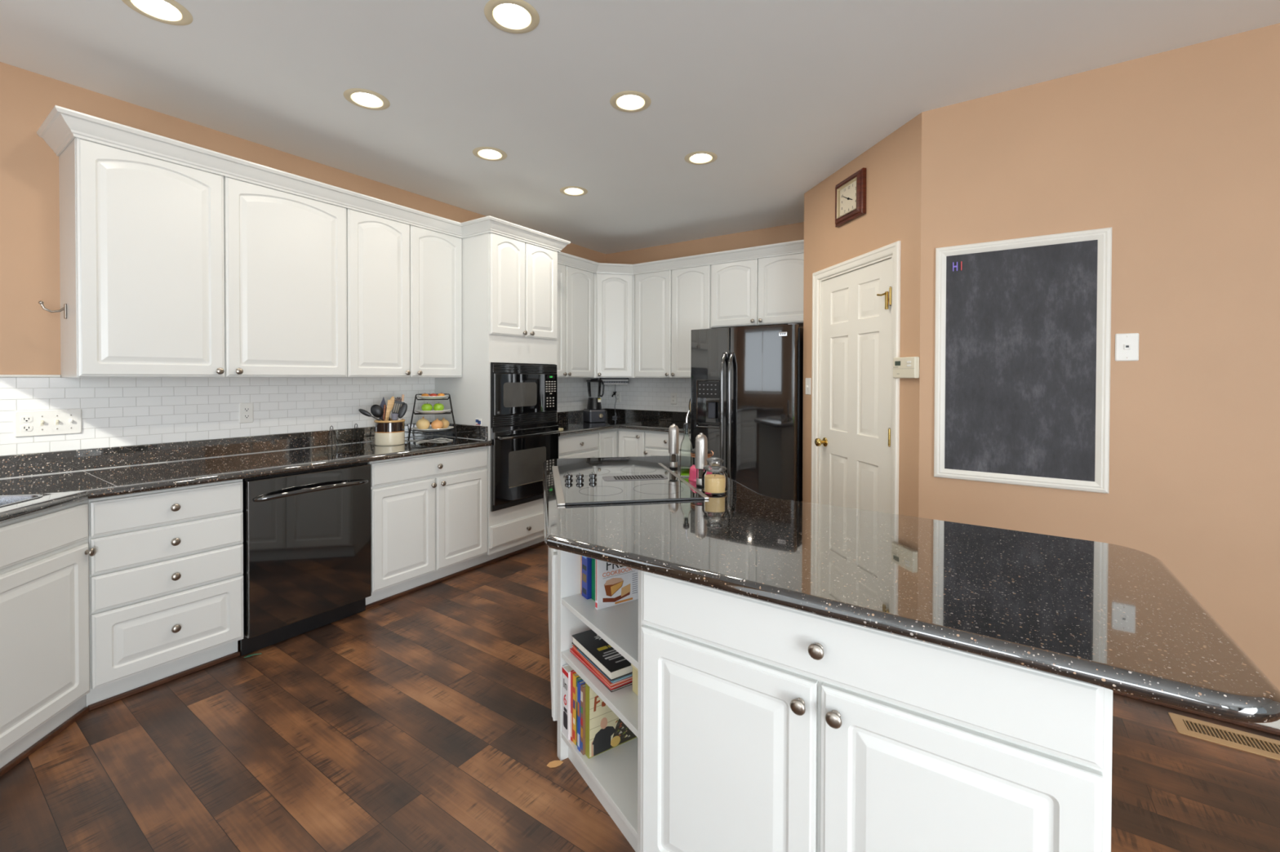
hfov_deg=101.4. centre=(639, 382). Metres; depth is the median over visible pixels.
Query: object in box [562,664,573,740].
book
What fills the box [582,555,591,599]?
book
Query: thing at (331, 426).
easel
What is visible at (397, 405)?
slotted spatula
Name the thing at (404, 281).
upper cabinet
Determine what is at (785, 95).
ceiling
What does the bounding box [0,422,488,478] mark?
backsplash
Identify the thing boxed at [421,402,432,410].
apple
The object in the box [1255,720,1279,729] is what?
baseboard
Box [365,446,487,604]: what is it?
base cabinet
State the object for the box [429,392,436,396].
fruit
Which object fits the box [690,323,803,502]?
refrigerator
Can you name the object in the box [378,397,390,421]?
slotted turner
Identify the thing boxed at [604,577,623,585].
photo
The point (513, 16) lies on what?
recessed light
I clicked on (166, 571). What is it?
base cabinet
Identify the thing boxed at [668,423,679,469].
pepper mill
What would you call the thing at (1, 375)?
trim
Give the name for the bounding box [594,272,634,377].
upper cabinet
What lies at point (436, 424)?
onion
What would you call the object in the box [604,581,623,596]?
photo
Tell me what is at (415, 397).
plate stand
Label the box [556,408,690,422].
backsplash
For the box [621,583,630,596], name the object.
photo
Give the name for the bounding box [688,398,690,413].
round tray
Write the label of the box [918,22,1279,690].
wall
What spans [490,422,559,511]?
wall oven
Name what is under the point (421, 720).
floor
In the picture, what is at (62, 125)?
crown molding
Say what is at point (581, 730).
print
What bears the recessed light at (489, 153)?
in the ceiling
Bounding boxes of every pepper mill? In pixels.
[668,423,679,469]
[694,432,707,487]
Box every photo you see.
[589,687,618,757]
[602,591,630,602]
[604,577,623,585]
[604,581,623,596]
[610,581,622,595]
[610,718,636,748]
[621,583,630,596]
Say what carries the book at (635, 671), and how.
on the bookshelf
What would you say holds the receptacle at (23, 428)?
attached to the switch plate at (68, 421)
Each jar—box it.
[586,382,601,397]
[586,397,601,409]
[702,457,727,495]
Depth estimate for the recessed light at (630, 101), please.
2.63 m
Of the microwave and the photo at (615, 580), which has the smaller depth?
the photo at (615, 580)
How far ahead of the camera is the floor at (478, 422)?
3.74 m
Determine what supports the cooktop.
in the countertop at (1108, 616)
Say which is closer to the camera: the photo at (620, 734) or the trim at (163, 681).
the photo at (620, 734)
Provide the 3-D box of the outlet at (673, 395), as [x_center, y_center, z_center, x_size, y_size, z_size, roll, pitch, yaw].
[0.342,0.165,5.336,0.070,0.116,0.009,1,1,34]
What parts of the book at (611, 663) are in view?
panel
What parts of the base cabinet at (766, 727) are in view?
door, knob, knob, knob, drawer, door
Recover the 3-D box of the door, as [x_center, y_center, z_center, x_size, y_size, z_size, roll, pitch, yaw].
[1.343,0.280,3.307,0.147,2.109,0.911,0,1,-11]
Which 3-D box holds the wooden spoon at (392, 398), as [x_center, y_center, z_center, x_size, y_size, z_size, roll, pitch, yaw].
[-1.671,0.246,3.472,0.079,0.307,0.012,0,1,-20]
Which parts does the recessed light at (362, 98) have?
bulb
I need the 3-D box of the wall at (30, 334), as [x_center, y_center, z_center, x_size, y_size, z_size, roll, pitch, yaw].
[-1.882,-0.043,3.713,0.100,2.729,5.407,1,1,34]
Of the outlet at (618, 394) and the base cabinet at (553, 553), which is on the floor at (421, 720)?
the base cabinet at (553, 553)
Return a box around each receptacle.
[20,416,32,422]
[20,425,32,431]
[243,407,250,412]
[243,413,250,418]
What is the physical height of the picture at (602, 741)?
0.079 m
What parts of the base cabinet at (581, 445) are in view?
door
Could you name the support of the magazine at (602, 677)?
on the magazine at (572, 651)
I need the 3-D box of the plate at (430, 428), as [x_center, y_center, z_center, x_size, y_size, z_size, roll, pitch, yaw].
[-1.470,0.331,3.716,0.284,0.022,0.244,0,1,-22]
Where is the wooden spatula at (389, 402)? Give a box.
[385,400,391,421]
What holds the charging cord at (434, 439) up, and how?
on the countertop at (66, 477)
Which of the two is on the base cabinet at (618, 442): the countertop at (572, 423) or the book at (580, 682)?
the countertop at (572, 423)
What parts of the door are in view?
knob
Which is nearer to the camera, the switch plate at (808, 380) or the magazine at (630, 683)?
the magazine at (630, 683)
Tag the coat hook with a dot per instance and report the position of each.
(41, 303)
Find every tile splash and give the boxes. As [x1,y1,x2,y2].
[0,377,435,456]
[556,377,690,412]
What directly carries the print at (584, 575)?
on the book at (586, 562)
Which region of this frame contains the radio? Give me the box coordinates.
[599,377,628,384]
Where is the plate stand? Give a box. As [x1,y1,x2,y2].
[408,393,457,441]
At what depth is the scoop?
3.41 m
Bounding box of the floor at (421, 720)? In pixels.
[0,543,1279,851]
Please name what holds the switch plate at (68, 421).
attached to the tile splash at (116, 412)
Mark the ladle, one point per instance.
(376, 411)
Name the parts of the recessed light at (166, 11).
bulb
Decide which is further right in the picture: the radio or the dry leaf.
the radio
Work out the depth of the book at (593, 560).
1.84 m
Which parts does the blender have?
motor, lid, handle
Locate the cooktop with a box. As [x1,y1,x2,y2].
[551,462,709,506]
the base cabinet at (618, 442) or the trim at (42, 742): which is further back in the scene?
the base cabinet at (618, 442)
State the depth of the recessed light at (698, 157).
3.30 m
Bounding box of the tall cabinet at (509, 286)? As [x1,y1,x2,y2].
[435,232,557,564]
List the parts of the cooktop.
trim, knob, knob, knob, trim, trim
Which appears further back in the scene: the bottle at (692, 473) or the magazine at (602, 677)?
the bottle at (692, 473)
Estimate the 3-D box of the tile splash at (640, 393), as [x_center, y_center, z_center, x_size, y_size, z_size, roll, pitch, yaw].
[-0.180,0.130,4.821,1.475,0.342,1.464,1,1,34]
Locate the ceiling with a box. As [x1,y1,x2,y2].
[0,0,1279,253]
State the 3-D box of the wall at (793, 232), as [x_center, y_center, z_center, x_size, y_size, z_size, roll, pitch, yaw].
[0.687,-0.051,5.177,2.508,2.729,0.100,1,1,34]
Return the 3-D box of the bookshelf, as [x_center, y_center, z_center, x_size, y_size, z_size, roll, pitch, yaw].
[-0.021,0.910,1.715,0.280,0.876,0.575,0,1,-33]
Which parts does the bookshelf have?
shelf, shelf, shelf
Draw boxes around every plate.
[13,408,81,437]
[411,426,453,431]
[414,408,450,413]
[417,395,448,399]
[805,377,811,395]
[1115,333,1138,360]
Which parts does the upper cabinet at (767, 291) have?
door, door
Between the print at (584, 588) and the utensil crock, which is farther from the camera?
the utensil crock
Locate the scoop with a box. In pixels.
[391,413,398,420]
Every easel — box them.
[324,426,337,450]
[349,423,361,447]
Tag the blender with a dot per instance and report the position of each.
(593, 413)
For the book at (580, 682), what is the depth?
1.77 m
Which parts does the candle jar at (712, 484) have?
glass lid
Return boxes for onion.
[416,417,430,429]
[431,417,443,429]
[440,417,449,428]
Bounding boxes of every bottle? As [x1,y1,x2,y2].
[680,410,693,477]
[688,448,713,482]
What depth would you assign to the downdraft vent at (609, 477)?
2.29 m
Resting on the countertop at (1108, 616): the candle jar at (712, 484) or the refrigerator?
the candle jar at (712, 484)
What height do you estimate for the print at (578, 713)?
0.046 m
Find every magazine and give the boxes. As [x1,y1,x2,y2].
[569,648,632,690]
[572,644,632,687]
[577,648,632,683]
[586,666,632,692]
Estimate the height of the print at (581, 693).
0.032 m
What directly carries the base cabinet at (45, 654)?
on the floor at (421, 720)
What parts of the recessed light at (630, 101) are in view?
bulb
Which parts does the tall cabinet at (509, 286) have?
door, drawer, door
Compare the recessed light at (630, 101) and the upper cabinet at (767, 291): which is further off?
the upper cabinet at (767, 291)
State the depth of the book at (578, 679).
1.78 m
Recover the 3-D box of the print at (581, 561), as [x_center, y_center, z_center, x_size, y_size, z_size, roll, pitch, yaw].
[-0.211,0.697,1.888,0.001,0.107,0.009,0,1,-33]
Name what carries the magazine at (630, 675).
on the magazine at (602, 677)
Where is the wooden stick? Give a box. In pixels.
[382,404,386,420]
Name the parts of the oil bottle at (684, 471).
pour spout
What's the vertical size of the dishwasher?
0.864 m
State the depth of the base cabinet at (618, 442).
4.88 m
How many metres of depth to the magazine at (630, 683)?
1.65 m
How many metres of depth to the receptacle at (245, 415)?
3.02 m
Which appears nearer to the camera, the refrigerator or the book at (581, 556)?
the book at (581, 556)
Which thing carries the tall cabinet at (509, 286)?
on the floor at (421, 720)
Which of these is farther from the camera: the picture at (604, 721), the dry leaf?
the dry leaf
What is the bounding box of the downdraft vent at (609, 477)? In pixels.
[602,474,667,481]
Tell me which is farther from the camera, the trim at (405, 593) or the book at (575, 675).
the trim at (405, 593)
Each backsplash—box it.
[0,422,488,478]
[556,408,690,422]
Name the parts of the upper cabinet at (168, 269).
door, knob, knob, door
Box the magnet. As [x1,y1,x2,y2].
[952,262,957,271]
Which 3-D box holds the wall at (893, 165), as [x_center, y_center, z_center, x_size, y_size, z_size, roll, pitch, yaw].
[1.374,-0.030,3.309,0.090,2.729,1.218,0,1,-11]
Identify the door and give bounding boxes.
[811,240,900,515]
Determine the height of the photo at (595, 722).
0.246 m
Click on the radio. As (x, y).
(606, 380)
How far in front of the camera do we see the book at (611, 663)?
1.71 m
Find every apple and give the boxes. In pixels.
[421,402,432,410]
[433,402,444,410]
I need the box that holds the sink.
[0,494,42,507]
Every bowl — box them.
[358,408,371,417]
[390,396,394,411]
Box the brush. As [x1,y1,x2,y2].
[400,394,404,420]
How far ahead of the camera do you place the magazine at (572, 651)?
1.71 m
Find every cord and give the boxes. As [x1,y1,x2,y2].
[404,437,453,443]
[611,386,617,417]
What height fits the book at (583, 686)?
0.226 m
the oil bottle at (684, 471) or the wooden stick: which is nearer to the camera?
the oil bottle at (684, 471)
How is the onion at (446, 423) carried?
on the plate at (430, 428)
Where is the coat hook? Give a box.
[38,301,66,319]
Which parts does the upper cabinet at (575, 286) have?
door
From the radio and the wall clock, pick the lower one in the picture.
the radio
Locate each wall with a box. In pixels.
[0,62,606,435]
[606,222,804,328]
[802,112,921,517]
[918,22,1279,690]
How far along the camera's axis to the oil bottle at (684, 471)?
2.38 m
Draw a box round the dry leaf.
[546,760,563,768]
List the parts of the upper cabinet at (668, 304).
door, door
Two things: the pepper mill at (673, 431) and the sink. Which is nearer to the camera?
the sink
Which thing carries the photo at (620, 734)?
attached to the book at (605, 731)
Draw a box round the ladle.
[370,404,384,421]
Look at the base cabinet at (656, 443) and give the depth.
4.70 m
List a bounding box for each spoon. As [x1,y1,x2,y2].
[358,408,381,421]
[386,396,394,421]
[397,403,407,420]
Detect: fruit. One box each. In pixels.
[421,392,429,396]
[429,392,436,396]
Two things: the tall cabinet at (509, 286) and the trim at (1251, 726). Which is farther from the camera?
the tall cabinet at (509, 286)
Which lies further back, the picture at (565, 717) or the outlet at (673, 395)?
the outlet at (673, 395)
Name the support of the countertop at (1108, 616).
on the base cabinet at (553, 553)
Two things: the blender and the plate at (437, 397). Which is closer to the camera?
the plate at (437, 397)
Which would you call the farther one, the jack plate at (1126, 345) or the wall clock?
the wall clock
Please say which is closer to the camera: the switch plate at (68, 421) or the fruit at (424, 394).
the switch plate at (68, 421)
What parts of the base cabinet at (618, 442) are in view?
door, door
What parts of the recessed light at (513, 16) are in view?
bulb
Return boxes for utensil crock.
[373,418,404,445]
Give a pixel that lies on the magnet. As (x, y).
(953, 262)
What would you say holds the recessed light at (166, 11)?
in the ceiling
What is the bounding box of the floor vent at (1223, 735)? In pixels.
[1168,712,1279,760]
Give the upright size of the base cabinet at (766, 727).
0.876 m
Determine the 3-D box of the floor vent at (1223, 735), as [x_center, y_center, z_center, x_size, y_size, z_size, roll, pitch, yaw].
[2.256,1.348,1.979,0.345,0.006,0.146,1,1,34]
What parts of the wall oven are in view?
handle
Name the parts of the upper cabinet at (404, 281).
door, knob, door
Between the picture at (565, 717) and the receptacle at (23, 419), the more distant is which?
the receptacle at (23, 419)
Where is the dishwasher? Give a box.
[240,462,371,656]
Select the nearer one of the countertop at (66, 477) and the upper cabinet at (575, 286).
the countertop at (66, 477)
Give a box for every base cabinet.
[0,500,97,768]
[85,479,244,707]
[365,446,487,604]
[543,529,557,721]
[558,431,598,458]
[597,428,645,457]
[640,571,1112,851]
[644,431,690,457]
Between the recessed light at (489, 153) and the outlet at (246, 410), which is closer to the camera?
the outlet at (246, 410)
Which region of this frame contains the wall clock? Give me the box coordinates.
[835,167,866,227]
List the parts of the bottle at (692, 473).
lid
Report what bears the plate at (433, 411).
on the plate stand
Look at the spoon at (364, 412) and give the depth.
3.40 m
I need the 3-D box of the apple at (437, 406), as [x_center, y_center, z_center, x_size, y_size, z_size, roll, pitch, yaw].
[-1.427,0.175,3.712,0.074,0.069,0.074,0,1,6]
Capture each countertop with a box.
[0,422,491,524]
[542,455,1279,723]
[556,408,690,436]
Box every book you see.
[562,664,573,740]
[570,670,575,742]
[571,629,632,681]
[573,672,579,745]
[576,676,582,746]
[577,680,585,751]
[580,555,582,594]
[580,683,585,755]
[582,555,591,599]
[585,683,636,759]
[591,558,595,601]
[595,559,638,610]
[631,663,638,696]
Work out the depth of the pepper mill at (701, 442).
2.14 m
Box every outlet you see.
[239,402,253,423]
[615,391,621,402]
[671,392,676,404]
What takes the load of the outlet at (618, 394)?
attached to the tile splash at (640, 393)
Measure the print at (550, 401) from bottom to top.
0.076 m
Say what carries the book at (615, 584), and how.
on the bookshelf
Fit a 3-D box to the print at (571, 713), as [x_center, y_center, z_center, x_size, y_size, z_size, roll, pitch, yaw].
[-0.238,1.186,1.812,0.001,0.081,0.009,0,1,-33]
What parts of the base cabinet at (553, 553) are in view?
door, door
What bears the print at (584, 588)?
attached to the book at (586, 562)
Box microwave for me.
[490,363,557,428]
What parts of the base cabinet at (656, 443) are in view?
door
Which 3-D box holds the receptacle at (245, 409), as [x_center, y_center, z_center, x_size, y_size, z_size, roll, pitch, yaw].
[-2.271,0.157,3.023,0.002,0.028,0.034,1,1,34]
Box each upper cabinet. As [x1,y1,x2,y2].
[58,137,346,377]
[346,208,462,377]
[557,263,594,377]
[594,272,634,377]
[634,264,711,377]
[711,252,804,328]
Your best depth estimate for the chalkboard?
2.44 m
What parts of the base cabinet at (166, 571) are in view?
drawer, drawer, drawer, drawer, knob, knob, knob, knob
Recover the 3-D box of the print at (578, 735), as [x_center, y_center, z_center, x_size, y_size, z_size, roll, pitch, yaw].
[-0.208,1.208,1.766,0.001,0.042,0.013,0,1,-33]
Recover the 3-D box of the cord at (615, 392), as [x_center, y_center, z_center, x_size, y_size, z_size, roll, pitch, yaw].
[-0.280,0.204,5.706,0.068,0.373,0.046,1,1,34]
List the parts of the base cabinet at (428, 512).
door, drawer, knob, knob, knob, door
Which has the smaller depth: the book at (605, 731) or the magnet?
the book at (605, 731)
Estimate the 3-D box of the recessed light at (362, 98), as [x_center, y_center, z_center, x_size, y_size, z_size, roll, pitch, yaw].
[-1.344,-1.441,2.579,0.204,0.106,0.204,1,1,34]
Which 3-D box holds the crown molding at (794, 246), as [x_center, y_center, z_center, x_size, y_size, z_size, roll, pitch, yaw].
[0.326,-1.105,4.709,2.304,0.088,0.848,0,1,8]
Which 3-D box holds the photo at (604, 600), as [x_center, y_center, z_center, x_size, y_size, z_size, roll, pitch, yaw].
[-0.080,0.742,1.800,0.109,0.024,0.002,0,1,-33]
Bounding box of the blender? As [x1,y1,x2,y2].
[582,378,605,422]
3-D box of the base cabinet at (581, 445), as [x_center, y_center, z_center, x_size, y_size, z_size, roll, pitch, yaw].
[-0.774,0.876,4.682,0.655,0.876,0.555,1,1,34]
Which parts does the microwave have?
door, control panel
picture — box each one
[563,706,567,729]
[592,726,615,755]
[600,717,607,728]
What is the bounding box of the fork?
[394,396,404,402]
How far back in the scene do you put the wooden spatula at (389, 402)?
3.42 m
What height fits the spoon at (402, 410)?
0.263 m
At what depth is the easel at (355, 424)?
3.38 m
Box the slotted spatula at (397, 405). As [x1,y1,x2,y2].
[391,400,404,413]
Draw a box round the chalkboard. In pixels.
[933,226,1111,493]
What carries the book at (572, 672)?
on the bookshelf
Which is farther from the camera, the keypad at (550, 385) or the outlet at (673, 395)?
the outlet at (673, 395)
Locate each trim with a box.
[0,374,61,377]
[0,706,88,777]
[88,651,239,711]
[365,541,544,609]
[1112,690,1279,736]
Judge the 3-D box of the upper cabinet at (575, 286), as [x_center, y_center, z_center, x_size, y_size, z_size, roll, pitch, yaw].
[-0.804,-0.566,4.869,0.378,1.044,0.854,1,1,34]
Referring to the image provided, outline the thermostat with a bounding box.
[893,356,919,378]
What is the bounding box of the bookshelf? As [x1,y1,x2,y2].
[557,550,640,851]
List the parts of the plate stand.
frame, frame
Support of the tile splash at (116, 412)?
attached to the wall at (30, 334)
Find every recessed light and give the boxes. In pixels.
[121,0,192,25]
[343,88,390,110]
[472,146,506,160]
[484,0,539,33]
[560,186,587,195]
[609,90,651,112]
[684,151,717,164]
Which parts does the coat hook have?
hook arm, plate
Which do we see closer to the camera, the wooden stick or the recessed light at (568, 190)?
the wooden stick
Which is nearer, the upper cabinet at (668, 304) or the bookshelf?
the bookshelf
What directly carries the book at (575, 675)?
on the bookshelf
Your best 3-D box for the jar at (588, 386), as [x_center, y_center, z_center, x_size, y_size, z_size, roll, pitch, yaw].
[-0.457,0.074,5.245,0.124,0.158,0.124,0,1,-25]
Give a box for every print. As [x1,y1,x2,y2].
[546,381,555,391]
[546,397,554,407]
[570,713,572,737]
[577,702,579,717]
[577,733,579,747]
[580,690,582,702]
[580,727,582,738]
[581,560,582,590]
[582,573,586,582]
[582,586,586,595]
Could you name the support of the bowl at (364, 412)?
on the spoon at (364, 412)
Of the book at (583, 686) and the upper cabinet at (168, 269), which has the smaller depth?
the book at (583, 686)
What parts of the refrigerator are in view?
dispenser frame, dispenser panel, freezer door, handle, handle, fridge door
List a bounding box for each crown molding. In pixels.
[36,105,570,252]
[557,240,804,275]
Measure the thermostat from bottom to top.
0.112 m

